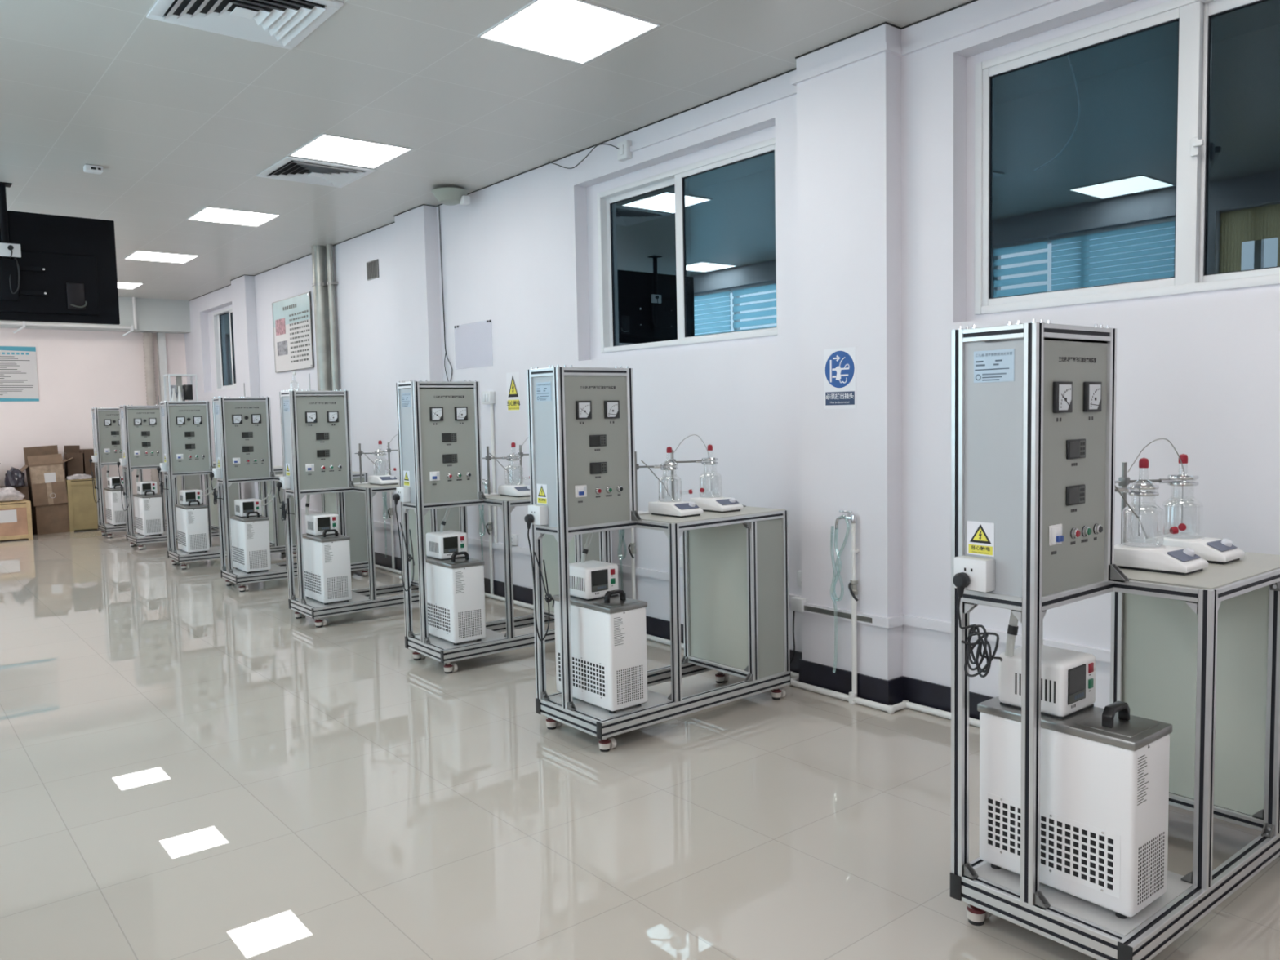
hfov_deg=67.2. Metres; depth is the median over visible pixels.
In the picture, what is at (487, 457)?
stand
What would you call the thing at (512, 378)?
warning sign
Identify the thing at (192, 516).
laboratory chiller
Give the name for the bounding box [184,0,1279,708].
wall
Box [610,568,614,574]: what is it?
switch
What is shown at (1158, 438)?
tube
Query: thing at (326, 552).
laboratory chiller
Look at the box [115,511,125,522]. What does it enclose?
grille
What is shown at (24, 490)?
cardboard box
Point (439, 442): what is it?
rack
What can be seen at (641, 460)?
probe
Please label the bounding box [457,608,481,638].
grille
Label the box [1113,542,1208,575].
magnetic stirrer
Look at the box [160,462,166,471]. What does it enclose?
power outlet
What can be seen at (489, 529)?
pipe
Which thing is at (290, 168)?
ceiling vent
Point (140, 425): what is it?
rack
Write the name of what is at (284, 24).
ceiling vent
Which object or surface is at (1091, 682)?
switch
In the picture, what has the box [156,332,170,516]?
door frame
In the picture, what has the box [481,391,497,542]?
switch box
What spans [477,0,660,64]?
recessed light
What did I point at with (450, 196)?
speaker
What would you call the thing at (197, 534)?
grille
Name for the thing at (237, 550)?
grille
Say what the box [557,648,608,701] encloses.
grille
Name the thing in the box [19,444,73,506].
cardboard box
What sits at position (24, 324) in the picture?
pipe
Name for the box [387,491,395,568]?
pipe
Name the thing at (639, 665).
grille
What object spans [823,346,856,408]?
sign
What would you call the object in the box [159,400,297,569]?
rack
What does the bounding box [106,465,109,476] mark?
tube
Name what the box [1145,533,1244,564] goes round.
magnetic stirrer
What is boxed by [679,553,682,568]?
wall socket
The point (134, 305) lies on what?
pipe
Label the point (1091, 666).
switch
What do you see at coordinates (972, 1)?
trim
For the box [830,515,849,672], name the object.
hose
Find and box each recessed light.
[117,281,143,288]
[124,250,199,263]
[186,206,280,226]
[288,133,413,168]
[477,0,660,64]
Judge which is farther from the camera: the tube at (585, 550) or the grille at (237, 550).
the grille at (237, 550)
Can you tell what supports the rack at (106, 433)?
on the floor
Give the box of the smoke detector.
[83,164,102,173]
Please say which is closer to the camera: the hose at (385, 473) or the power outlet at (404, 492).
the power outlet at (404, 492)
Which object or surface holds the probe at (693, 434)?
attached to the glass jar at (709, 446)
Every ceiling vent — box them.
[146,0,343,49]
[256,155,376,187]
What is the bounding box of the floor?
[0,528,1279,959]
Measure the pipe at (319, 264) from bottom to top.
3.250 m
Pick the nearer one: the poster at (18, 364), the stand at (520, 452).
the stand at (520, 452)
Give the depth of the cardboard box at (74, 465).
13.30 m
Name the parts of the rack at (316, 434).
rail, post, panel, rail, post, rail, panel, rail, panel, post, post, rail, post, rail, rail, partition panel, post, cabinet panel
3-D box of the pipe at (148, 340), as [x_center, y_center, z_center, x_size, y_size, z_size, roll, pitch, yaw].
[-7.150,-0.761,14.151,0.130,2.780,0.130,-1,4,6]
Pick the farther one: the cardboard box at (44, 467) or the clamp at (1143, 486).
the cardboard box at (44, 467)
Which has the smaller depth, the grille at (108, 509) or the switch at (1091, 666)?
the switch at (1091, 666)
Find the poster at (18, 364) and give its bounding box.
[0,346,39,401]
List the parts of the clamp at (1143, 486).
arm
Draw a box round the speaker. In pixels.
[431,186,470,205]
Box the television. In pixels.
[0,182,119,324]
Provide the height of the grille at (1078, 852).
0.165 m
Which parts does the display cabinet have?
corner post, corner post, board, corner post, corner post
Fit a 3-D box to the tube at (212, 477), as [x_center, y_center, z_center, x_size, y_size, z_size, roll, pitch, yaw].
[-4.511,0.067,10.075,0.048,0.198,0.212,2,5,42]
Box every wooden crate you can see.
[0,498,33,540]
[65,478,97,532]
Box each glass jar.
[373,440,395,475]
[504,442,529,484]
[657,446,692,502]
[698,444,722,497]
[1121,457,1178,547]
[1161,453,1203,537]
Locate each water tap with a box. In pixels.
[482,479,490,486]
[835,510,857,528]
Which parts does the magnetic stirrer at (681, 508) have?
plate, speed knob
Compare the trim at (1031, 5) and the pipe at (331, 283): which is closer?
the trim at (1031, 5)
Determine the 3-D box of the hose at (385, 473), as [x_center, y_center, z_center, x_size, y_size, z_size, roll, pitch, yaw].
[-2.420,0.341,9.196,0.028,0.806,0.113,-4,5,-39]
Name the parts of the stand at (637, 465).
rod, arm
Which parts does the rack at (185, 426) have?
panel, post, post, rail, panel, rail, panel, post, post, post, post, partition panel, post, rail, cabinet panel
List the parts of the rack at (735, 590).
post, rail, panel, rail, post, panel, rail, panel, rail, post, panel, post, rail, post, post, rail, partition panel, rail, post, cabinet panel, post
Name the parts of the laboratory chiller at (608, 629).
power cord, plate, handle, lid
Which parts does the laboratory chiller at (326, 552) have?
power cord, plate, lid, handle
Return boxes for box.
[0,485,29,500]
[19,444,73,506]
[31,502,70,534]
[63,444,83,479]
[79,448,95,478]
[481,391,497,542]
[548,139,631,168]
[789,596,806,663]
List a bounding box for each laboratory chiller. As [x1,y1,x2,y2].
[88,458,129,525]
[116,462,163,536]
[156,466,209,554]
[208,472,271,573]
[276,482,351,604]
[392,493,485,645]
[524,514,647,713]
[952,572,1172,919]
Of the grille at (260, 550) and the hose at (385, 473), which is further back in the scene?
the hose at (385, 473)
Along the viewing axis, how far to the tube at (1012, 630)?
2.68 m
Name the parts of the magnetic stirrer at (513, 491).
plate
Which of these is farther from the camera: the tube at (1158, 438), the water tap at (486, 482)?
the water tap at (486, 482)
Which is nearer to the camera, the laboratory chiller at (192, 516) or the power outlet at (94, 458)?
the laboratory chiller at (192, 516)
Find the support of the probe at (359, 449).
attached to the glass jar at (380, 442)
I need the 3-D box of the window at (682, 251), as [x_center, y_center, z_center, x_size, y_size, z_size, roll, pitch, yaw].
[0.263,-1.399,6.042,0.105,1.199,1.869,-4,5,-39]
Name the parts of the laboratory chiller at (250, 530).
power cord, plate, lid, handle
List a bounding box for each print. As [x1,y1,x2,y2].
[275,317,285,335]
[276,340,288,355]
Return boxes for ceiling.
[0,0,972,300]
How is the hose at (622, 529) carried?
hanging from the water tap
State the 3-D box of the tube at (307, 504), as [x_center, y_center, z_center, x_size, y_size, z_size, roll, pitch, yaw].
[-2.447,0.175,7.091,0.041,0.164,0.027,-2,4,-9]
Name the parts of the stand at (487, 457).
rod, arm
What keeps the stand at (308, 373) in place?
on the rack at (316, 434)
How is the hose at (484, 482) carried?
hanging from the water tap at (486, 482)
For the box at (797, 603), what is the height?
0.367 m
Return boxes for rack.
[91,407,204,537]
[119,404,242,550]
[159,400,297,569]
[212,395,368,591]
[279,389,459,627]
[395,379,612,673]
[526,364,790,751]
[950,319,1279,959]
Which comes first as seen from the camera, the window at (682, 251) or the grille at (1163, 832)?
the grille at (1163, 832)
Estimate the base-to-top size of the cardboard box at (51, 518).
0.393 m
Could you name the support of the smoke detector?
attached to the ceiling
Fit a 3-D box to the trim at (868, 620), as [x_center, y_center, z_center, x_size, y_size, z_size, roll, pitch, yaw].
[0.997,0.679,4.880,0.002,0.026,0.435,-4,5,-39]
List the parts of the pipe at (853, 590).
lever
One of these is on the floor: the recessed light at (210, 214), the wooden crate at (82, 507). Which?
the wooden crate at (82, 507)
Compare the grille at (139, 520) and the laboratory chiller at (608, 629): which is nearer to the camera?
the laboratory chiller at (608, 629)
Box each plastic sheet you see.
[0,486,25,502]
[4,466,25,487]
[66,473,92,479]
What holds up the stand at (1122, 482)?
on the rack at (1033, 404)
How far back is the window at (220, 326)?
13.58 m
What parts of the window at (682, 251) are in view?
sash, pane, sash, pane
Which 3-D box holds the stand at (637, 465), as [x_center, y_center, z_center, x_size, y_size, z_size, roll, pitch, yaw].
[0.038,0.016,4.713,0.289,0.310,0.163,1,4,26]
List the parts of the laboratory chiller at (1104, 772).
power cord, plate, handle, lid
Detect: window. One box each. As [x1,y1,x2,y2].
[208,304,235,391]
[586,124,777,359]
[965,0,1279,321]
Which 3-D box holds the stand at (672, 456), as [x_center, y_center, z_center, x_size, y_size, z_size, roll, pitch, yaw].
[0.232,-0.001,4.885,0.319,0.310,0.147,-2,4,-9]
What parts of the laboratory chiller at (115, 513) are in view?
power cord, plate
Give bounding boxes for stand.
[238,382,250,397]
[305,373,315,391]
[353,443,386,484]
[384,442,398,475]
[481,446,520,496]
[514,444,528,484]
[635,451,677,515]
[664,449,718,497]
[1115,462,1199,543]
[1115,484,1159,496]
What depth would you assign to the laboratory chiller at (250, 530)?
8.40 m
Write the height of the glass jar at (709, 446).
0.265 m
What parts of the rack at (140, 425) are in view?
panel, post, post, rail, panel, rail, panel, post, post, partition panel, rail, cabinet panel, post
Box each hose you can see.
[382,473,388,557]
[478,481,486,548]
[617,528,626,587]
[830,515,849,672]
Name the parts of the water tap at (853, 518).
handle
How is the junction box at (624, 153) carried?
attached to the wall at (871, 152)
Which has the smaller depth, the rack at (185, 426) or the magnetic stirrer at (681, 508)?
the magnetic stirrer at (681, 508)
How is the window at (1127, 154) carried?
in the wall at (871, 152)
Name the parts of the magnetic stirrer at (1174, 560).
plate, speed knob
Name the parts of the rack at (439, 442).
post, rail, panel, rail, post, rail, panel, rail, panel, post, post, rail, post, rail, rail, partition panel, post, cabinet panel, post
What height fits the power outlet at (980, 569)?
0.086 m
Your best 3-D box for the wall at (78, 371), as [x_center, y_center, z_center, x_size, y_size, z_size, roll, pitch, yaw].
[-8.617,-0.949,13.201,4.976,3.350,0.200,-4,5,-39]
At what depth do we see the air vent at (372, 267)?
9.20 m
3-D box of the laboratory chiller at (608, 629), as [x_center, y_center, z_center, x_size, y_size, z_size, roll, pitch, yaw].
[-0.248,0.587,4.370,0.376,0.873,0.441,-5,5,-39]
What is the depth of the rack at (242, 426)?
8.53 m
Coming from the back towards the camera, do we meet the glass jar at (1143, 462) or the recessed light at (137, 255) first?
the recessed light at (137, 255)
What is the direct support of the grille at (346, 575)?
attached to the laboratory chiller at (326, 552)
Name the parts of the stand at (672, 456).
rod, arm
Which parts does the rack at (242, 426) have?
rail, panel, post, rail, post, rail, panel, rail, panel, post, post, rail, post, post, partition panel, post, cabinet panel, rail, post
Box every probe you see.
[359,448,380,472]
[488,453,513,480]
[640,460,670,496]
[671,434,711,462]
[1115,485,1147,538]
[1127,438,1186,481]
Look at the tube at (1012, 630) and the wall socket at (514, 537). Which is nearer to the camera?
the tube at (1012, 630)
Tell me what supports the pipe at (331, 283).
attached to the wall at (871, 152)
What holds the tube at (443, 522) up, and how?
attached to the laboratory chiller at (455, 592)
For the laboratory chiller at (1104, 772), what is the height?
0.873 m
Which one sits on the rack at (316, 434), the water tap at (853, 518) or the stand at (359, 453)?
the stand at (359, 453)
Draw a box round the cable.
[438,205,453,381]
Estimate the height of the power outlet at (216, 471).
0.086 m
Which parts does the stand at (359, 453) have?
rod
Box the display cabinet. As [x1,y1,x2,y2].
[163,373,198,401]
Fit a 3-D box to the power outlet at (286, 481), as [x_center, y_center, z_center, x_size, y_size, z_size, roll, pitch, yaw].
[-2.582,0.019,7.011,0.047,0.086,0.099,-4,5,-39]
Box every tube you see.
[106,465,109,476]
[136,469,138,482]
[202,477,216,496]
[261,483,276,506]
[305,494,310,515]
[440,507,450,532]
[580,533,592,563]
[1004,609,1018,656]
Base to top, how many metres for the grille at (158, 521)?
0.150 m
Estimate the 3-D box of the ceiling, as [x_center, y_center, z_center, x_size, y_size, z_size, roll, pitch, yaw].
[-2.724,-2.188,5.834,4.896,0.100,17.850,-4,5,-39]
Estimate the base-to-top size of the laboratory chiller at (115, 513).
0.873 m
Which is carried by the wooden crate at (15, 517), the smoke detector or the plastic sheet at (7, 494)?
the plastic sheet at (7, 494)
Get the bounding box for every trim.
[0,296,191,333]
[188,0,977,301]
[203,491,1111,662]
[630,0,1059,151]
[804,605,871,622]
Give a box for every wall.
[0,328,187,526]
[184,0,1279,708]
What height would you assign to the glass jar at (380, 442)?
0.265 m
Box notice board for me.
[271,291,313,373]
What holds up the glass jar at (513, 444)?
on the magnetic stirrer at (513, 491)
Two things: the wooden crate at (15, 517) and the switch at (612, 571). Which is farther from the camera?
the wooden crate at (15, 517)
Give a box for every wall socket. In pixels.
[511,533,518,546]
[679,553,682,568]
[796,570,801,586]
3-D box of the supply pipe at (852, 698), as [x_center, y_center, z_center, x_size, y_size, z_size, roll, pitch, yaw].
[-1.136,0.939,7.587,0.158,0.050,17.900,-4,5,-39]
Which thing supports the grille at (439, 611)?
attached to the laboratory chiller at (455, 592)
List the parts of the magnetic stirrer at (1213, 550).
plate, speed knob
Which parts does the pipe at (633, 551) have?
lever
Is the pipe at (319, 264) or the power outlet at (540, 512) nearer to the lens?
the power outlet at (540, 512)
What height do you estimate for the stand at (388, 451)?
0.310 m
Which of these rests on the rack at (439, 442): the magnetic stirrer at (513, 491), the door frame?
the magnetic stirrer at (513, 491)
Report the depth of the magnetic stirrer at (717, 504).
4.79 m
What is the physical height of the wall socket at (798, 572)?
0.086 m
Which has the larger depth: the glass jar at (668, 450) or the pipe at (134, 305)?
the pipe at (134, 305)
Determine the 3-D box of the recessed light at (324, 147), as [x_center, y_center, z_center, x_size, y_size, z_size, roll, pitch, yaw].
[-1.939,-2.195,6.447,0.612,0.006,0.612,-4,5,-39]
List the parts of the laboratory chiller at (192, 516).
power cord, plate, lid, handle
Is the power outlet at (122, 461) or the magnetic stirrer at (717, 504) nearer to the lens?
the magnetic stirrer at (717, 504)
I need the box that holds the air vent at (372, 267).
[366,258,378,279]
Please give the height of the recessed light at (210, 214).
0.006 m
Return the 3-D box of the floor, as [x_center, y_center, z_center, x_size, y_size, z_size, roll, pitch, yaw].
[-2.857,1.140,6.320,4.896,0.100,18.500,-4,5,-39]
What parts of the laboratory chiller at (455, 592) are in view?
power cord, plate, lid, handle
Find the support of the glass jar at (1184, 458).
on the magnetic stirrer at (1213, 550)
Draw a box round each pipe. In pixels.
[0,321,133,336]
[132,297,137,328]
[142,332,159,494]
[311,244,332,391]
[326,244,338,391]
[374,564,979,727]
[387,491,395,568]
[485,486,493,594]
[627,528,635,599]
[848,523,858,693]
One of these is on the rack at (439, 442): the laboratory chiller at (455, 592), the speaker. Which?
the laboratory chiller at (455, 592)
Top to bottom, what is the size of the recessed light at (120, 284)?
0.006 m
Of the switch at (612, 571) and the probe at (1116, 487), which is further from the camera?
the switch at (612, 571)
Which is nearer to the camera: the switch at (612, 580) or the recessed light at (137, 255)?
the switch at (612, 580)
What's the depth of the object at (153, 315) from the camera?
13.84 m
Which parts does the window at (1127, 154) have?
pane, sash, sash, pane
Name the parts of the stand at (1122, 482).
rod, arm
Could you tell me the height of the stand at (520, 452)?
0.310 m
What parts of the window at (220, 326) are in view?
sash, pane, sash, pane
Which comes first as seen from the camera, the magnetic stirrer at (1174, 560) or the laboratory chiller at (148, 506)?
the magnetic stirrer at (1174, 560)
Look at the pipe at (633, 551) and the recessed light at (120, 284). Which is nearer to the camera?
the pipe at (633, 551)
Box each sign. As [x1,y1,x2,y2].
[506,371,519,411]
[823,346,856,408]
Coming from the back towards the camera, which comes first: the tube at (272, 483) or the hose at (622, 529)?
the tube at (272, 483)
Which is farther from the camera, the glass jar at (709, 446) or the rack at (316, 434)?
the rack at (316, 434)
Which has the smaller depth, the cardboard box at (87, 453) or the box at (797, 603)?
the box at (797, 603)
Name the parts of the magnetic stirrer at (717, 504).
plate, speed knob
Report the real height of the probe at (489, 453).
0.183 m
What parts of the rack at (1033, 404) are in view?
post, rail, rail, panel, post, panel, panel, rail, rail, panel, post, post, rail, partition panel, post, rail, rail, post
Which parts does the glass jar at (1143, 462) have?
lid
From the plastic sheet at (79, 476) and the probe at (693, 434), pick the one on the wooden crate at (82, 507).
the plastic sheet at (79, 476)
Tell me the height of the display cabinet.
0.280 m
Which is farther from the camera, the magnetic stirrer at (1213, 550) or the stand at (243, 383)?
the stand at (243, 383)
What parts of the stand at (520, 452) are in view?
rod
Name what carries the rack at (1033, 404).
on the floor
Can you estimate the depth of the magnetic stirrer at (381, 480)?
7.24 m
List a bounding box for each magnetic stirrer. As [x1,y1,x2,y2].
[368,475,399,485]
[497,484,530,497]
[648,500,703,517]
[689,496,743,512]
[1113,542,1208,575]
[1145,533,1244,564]
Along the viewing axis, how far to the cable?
8.14 m
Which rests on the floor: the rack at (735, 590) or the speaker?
the rack at (735, 590)
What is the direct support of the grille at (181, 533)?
attached to the laboratory chiller at (192, 516)
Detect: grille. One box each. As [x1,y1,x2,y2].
[106,506,112,521]
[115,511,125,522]
[134,515,143,531]
[146,519,160,533]
[177,528,186,547]
[190,533,206,549]
[231,544,244,566]
[248,550,267,568]
[303,568,322,596]
[327,575,347,599]
[426,600,452,635]
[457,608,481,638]
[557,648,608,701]
[617,665,643,704]
[986,792,1120,898]
[1137,831,1164,905]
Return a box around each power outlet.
[91,455,97,462]
[119,457,125,466]
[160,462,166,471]
[212,467,221,478]
[280,476,290,488]
[395,486,410,502]
[528,504,548,525]
[954,555,995,592]
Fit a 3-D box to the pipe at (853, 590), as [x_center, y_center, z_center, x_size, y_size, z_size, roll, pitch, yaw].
[1.069,0.653,4.769,0.071,0.880,0.070,-4,5,-39]
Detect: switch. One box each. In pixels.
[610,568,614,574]
[610,577,615,584]
[1088,662,1093,673]
[1088,678,1093,688]
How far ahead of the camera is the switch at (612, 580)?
4.44 m
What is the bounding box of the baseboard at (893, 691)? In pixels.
[374,551,995,719]
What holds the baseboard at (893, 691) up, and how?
attached to the wall at (871, 152)
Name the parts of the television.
power strip, connector panel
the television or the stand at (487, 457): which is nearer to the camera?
the stand at (487, 457)
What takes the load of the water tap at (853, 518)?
attached to the pipe at (853, 590)
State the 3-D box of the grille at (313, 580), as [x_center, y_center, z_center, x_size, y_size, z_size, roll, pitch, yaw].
[-2.382,0.744,6.999,0.004,0.165,0.375,-4,5,-39]
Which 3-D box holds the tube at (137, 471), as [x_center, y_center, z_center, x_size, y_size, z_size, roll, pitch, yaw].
[-5.977,-0.055,11.460,0.041,0.164,0.027,-2,4,-10]
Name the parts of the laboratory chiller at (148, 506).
power cord, plate, handle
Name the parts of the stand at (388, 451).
rod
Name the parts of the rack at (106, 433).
panel, post, post, rail, rail, panel, panel, post, post, partition panel, post, cabinet panel, post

